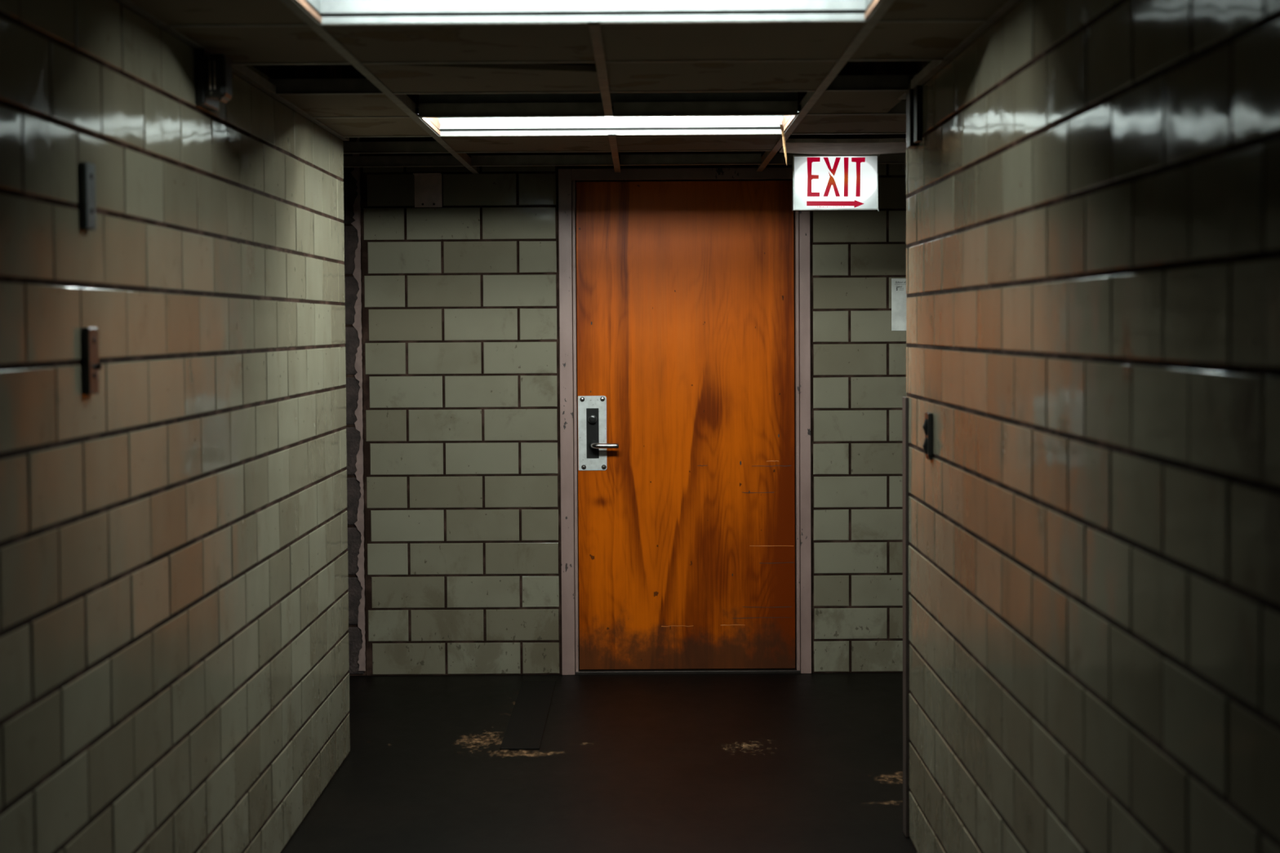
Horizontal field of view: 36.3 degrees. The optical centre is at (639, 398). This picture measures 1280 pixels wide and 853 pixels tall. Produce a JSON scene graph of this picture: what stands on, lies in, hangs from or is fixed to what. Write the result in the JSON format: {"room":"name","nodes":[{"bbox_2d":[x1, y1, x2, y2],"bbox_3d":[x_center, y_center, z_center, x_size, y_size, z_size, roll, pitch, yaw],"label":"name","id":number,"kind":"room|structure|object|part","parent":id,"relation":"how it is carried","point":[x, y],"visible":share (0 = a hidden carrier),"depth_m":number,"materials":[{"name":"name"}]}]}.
{"room":"basement corridor","nodes":[
{"label":"basement corridor","id":0,"kind":"room"},
{"bbox_2d":[0,0,350,852],"bbox_3d":[-1.101,0.040,2.131,0.251,2.600,8.654,0,2,0],"label":"wall","id":1,"kind":"structure","parent":0,"point":[175,660],"depth_m":3.98,"materials":[{"name":"tile"}]},
{"bbox_2d":[79,161,96,230],"bbox_3d":[-0.969,-0.355,3.430,0.015,0.116,0.055,0,2,0],"label":"wall bracket","id":2,"kind":"object","parent":1,"relation":"attached to","point":[86,170],"visible":1,"depth_m":3.41,"materials":[{"name":"metal"}]},
{"bbox_2d":[81,327,102,395],"bbox_3d":[-0.964,-0.067,3.441,0.021,0.118,0.060,0,2,0],"label":"wall bracket","id":3,"kind":"object","parent":1,"relation":"attached to","point":[91,366],"visible":1,"depth_m":3.42,"materials":[{"name":"metal"}]},
{"bbox_2d":[194,48,231,111],"bbox_3d":[-0.944,-0.711,4.358,0.068,0.124,0.160,0,2,0],"label":"wall fixture","id":4,"kind":"object","parent":1,"relation":"attached to","point":[213,71],"visible":1,"depth_m":4.29,"materials":[{"name":"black metal"}]},
{"bbox_3d":[-0.942,-0.709,4.281,0.004,0.062,0.003,0,2,0],"label":"rod","id":5,"kind":"part","parent":4,"relation":"part of","materials":[{"name":"grey metal"}]},
{"bbox_3d":[-0.932,-0.709,4.281,0.004,0.062,0.003,0,2,0],"label":"rod","id":6,"kind":"part","parent":4,"relation":"part of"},
{"bbox_3d":[-0.934,-0.708,4.325,0.048,0.103,0.085,0,2,0],"label":"casing","id":7,"kind":"part","parent":4,"relation":"part of","materials":[{"name":"black metal"}]},
{"bbox_2d":[116,0,349,140],"bbox_3d":[-0.970,-0.744,3.302,0.020,0.022,6.253,0,2,0],"label":"trim","id":8,"kind":"structure","parent":1,"relation":"attached to","point":[246,73],"depth_m":4.79,"materials":[{"name":"metal"}]},
{"bbox_2d":[129,0,1008,173],"bbox_3d":[-0.002,-1.065,2.962,6.400,0.706,10.400,0,2,0],"label":"ceiling","id":9,"kind":"structure","parent":0,"point":[396,60],"depth_m":4.72,"materials":[{"name":"concrete"}]},
{"bbox_3d":[-0.821,-0.758,3.680,0.307,0.015,0.582,0,2,0],"label":"panel","id":10,"kind":"part","parent":9,"relation":"part of","materials":[{"name":"grey"}]},
{"bbox_3d":[-0.820,-0.779,4.265,0.307,0.015,0.572,0,2,0],"label":"panel","id":11,"kind":"part","parent":9,"relation":"part of","materials":[{"name":"grey"}]},
{"bbox_3d":[-0.819,-0.823,5.434,0.307,0.015,0.572,0,2,0],"label":"panel","id":12,"kind":"part","parent":9,"relation":"part of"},
{"bbox_3d":[-0.818,-0.844,6.014,0.307,0.015,0.572,0,2,0],"label":"panel","id":13,"kind":"part","parent":9,"relation":"part of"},
{"bbox_3d":[-0.378,-0.782,4.264,0.562,0.015,0.572,0,2,0],"label":"panel","id":14,"kind":"part","parent":9,"relation":"part of","materials":[{"name":"grey"}]},
{"bbox_3d":[-0.378,-0.804,4.856,0.551,0.014,0.565,0,2,0],"label":"panel","id":15,"kind":"part","parent":9,"relation":"part of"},
{"bbox_3d":[-0.375,-0.869,6.598,0.562,0.015,0.582,0,2,0],"label":"panel","id":16,"kind":"part","parent":9,"relation":"part of","materials":[{"name":"grey"}]},
{"bbox_2d":[294,0,881,23],"bbox_3d":[-0.096,-0.808,3.678,1.134,0.110,0.588,0,2,0],"label":"ceiling light","id":17,"kind":"object","parent":9,"relation":"attached to","point":[323,11],"visible":0.91,"depth_m":3.96,"materials":[{"name":"plastic"}]},
{"bbox_3d":[-0.648,-0.757,3.680,0.006,0.013,0.558,0,2,0],"label":"frame","id":18,"kind":"part","parent":17,"relation":"part of","materials":[{"name":"metal"}]},
{"bbox_3d":[-0.095,-0.771,3.960,1.112,0.013,0.004,0,2,0],"label":"frame rail","id":19,"kind":"part","parent":17,"relation":"part of","materials":[{"name":"metal"}]},
{"bbox_3d":[0.458,-0.764,3.679,0.006,0.013,0.558,0,2,0],"label":"frame","id":20,"kind":"part","parent":17,"relation":"part of","materials":[{"name":"metal"}]},
{"bbox_2d":[415,91,800,135],"bbox_3d":[-0.093,-0.895,6.011,1.134,0.110,0.578,0,2,0],"label":"ceiling light","id":21,"kind":"object","parent":9,"relation":"attached to","point":[606,125],"visible":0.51,"depth_m":6.29,"materials":[{"name":"white plastic"}]},
{"bbox_3d":[-0.646,-0.844,6.014,0.006,0.013,0.548,0,2,0],"label":"frame","id":22,"kind":"part","parent":21,"relation":"part of","materials":[{"name":"white metal"}]},
{"bbox_3d":[-0.092,-0.857,6.289,1.112,0.013,0.004,0,2,0],"label":"frame rail","id":23,"kind":"part","parent":21,"relation":"part of","materials":[{"name":"white metal"}]},
{"bbox_3d":[0.460,-0.850,6.012,0.006,0.013,0.548,0,2,0],"label":"frame","id":24,"kind":"part","parent":21,"relation":"part of","materials":[{"name":"white metal"}]},
{"bbox_3d":[0.193,-0.872,6.597,0.558,0.015,0.582,0,2,0],"label":"panel","id":25,"kind":"part","parent":9,"relation":"part of","materials":[{"name":"grey"}]},
{"bbox_3d":[0.191,-0.807,4.848,0.558,0.015,0.582,0,2,0],"label":"panel","id":26,"kind":"part","parent":9,"relation":"part of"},
{"bbox_3d":[0.190,-0.786,4.264,0.558,0.015,0.572,0,2,0],"label":"panel","id":27,"kind":"part","parent":9,"relation":"part of","materials":[{"name":"grey"}]},
{"bbox_2d":[779,124,786,164],"bbox_3d":[0.456,-0.807,6.223,0.013,0.121,0.104,0,2,12],"label":"strip","id":28,"kind":"object","parent":9,"relation":"attached to","point":[780,125],"visible":1,"depth_m":6.25,"materials":[{"name":"beige"}]},
{"bbox_2d":[791,154,879,211],"bbox_3d":[0.702,-0.776,7.011,0.310,0.214,0.079,0,2,0],"label":"exit sign","id":29,"kind":"object","parent":9,"relation":"hanging from","point":[822,182],"visible":0.96,"depth_m":6.97,"materials":[{"name":"white plastic"}]},
{"bbox_3d":[0.744,-0.876,6.783,0.500,0.034,0.276,0,2,0],"label":"panel","id":30,"kind":"part","parent":9,"relation":"part of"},
{"bbox_3d":[0.764,-0.854,6.012,0.570,0.015,0.572,0,2,0],"label":"panel","id":31,"kind":"part","parent":9,"relation":"part of","materials":[{"name":"grey"}]},
{"bbox_3d":[0.601,-0.832,5.432,0.244,0.015,0.572,0,2,0],"label":"panel","id":32,"kind":"part","parent":9,"relation":"part of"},
{"bbox_2d":[906,72,921,148],"bbox_3d":[0.716,-0.751,5.107,0.021,0.182,0.145,0,2,0],"label":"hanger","id":33,"kind":"object","parent":9,"relation":"hanging from","point":[913,96],"visible":0.77,"depth_m":5.10,"materials":[{"name":"black metal"}]},
{"bbox_3d":[0.599,-0.788,4.263,0.244,0.015,0.572,0,2,0],"label":"panel","id":34,"kind":"part","parent":9,"relation":"part of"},
{"bbox_3d":[0.598,-0.766,3.678,0.244,0.015,0.582,0,2,0],"label":"panel","id":35,"kind":"part","parent":9,"relation":"part of","materials":[{"name":"grey"}]},
{"bbox_2d":[280,672,917,852],"bbox_3d":[0.013,1.358,3.053,6.400,0.124,10.400,0,2,0],"label":"floor","id":36,"kind":"structure","parent":0,"point":[734,762],"depth_m":6.27,"materials":[{"name":"black concrete"}]},
{"bbox_2d":[342,61,906,675],"bbox_3d":[0.010,-0.185,8.002,6.400,2.600,0.254,0,2,0],"label":"wall","id":37,"kind":"structure","parent":0,"point":[452,362],"depth_m":7.89,"materials":[{"name":"brick"}]},
{"bbox_2d":[413,173,442,207],"bbox_3d":[-0.851,-0.835,7.826,0.110,0.133,0.050,0,2,0],"label":"bracket","id":38,"kind":"object","parent":37,"relation":"attached to","point":[428,186],"visible":1,"depth_m":7.85,"materials":[{"name":"metal"}]},
{"bbox_2d":[558,167,811,675],"bbox_3d":[0.183,0.095,7.920,1.011,2.046,0.158,0,2,0],"label":"door","id":39,"kind":"structure","parent":37,"relation":"in","point":[685,346],"depth_m":7.90,"materials":[{"name":"wood"}]},
{"bbox_3d":[-0.289,0.097,7.932,0.067,2.045,0.114,0,2,0],"label":"frame","id":40,"kind":"part","parent":39,"relation":"part of","materials":[{"name":"paint"}]},
{"bbox_3d":[-0.193,0.140,7.909,0.115,0.302,0.004,0,2,0],"label":"handle plate","id":41,"kind":"part","parent":39,"relation":"part of","materials":[{"name":"silver metal"}]},
{"bbox_3d":[-0.141,0.190,7.871,0.113,0.024,0.053,0,2,0],"label":"lever handle","id":42,"kind":"part","parent":39,"relation":"part of","materials":[{"name":"metal"}]},
{"bbox_3d":[0.182,-0.905,7.895,0.915,0.045,0.114,0,2,0],"label":"frame","id":43,"kind":"part","parent":39,"relation":"part of","materials":[{"name":"paint"}]},
{"bbox_3d":[0.660,0.091,7.931,0.058,2.045,0.114,0,2,0],"label":"frame","id":44,"kind":"part","parent":39,"relation":"part of","materials":[{"name":"paint"}]},
{"bbox_2d":[891,278,906,330],"bbox_3d":[1.154,-0.379,7.867,0.281,0.210,0.003,0,2,0],"label":"paper notice","id":45,"kind":"object","parent":37,"relation":"attached to","point":[898,285],"visible":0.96,"depth_m":7.87,"materials":[{"name":"white paper"}]},
{"bbox_2d":[906,0,1279,852],"bbox_3d":[0.852,0.048,1.592,0.252,2.600,7.580,0,2,0],"label":"wall","id":46,"kind":"structure","parent":0,"point":[1093,186],"depth_m":3.12,"materials":[{"name":"tile"}]},
{"bbox_2d":[902,396,909,837],"bbox_3d":[0.764,0.601,5.382,0.074,1.212,0.065,0,2,0],"label":"guard","id":47,"kind":"object","parent":46,"relation":"attached to","point":[905,444],"visible":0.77,"depth_m":5.36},
{"bbox_2d":[922,412,933,460],"bbox_3d":[0.720,0.094,4.906,0.022,0.117,0.060,0,2,0],"label":"wall bracket","id":48,"kind":"object","parent":46,"relation":"attached to","point":[927,426],"visible":1,"depth_m":4.88,"materials":[{"name":"black metal"}]},
{"bbox_2d":[897,0,1020,99],"bbox_3d":[0.714,-0.734,2.763,0.020,0.022,5.179,0,2,0],"label":"trim","id":49,"kind":"structure","parent":46,"relation":"attached to","point":[933,67],"depth_m":4.42,"materials":[{"name":"metal"}]}
]}

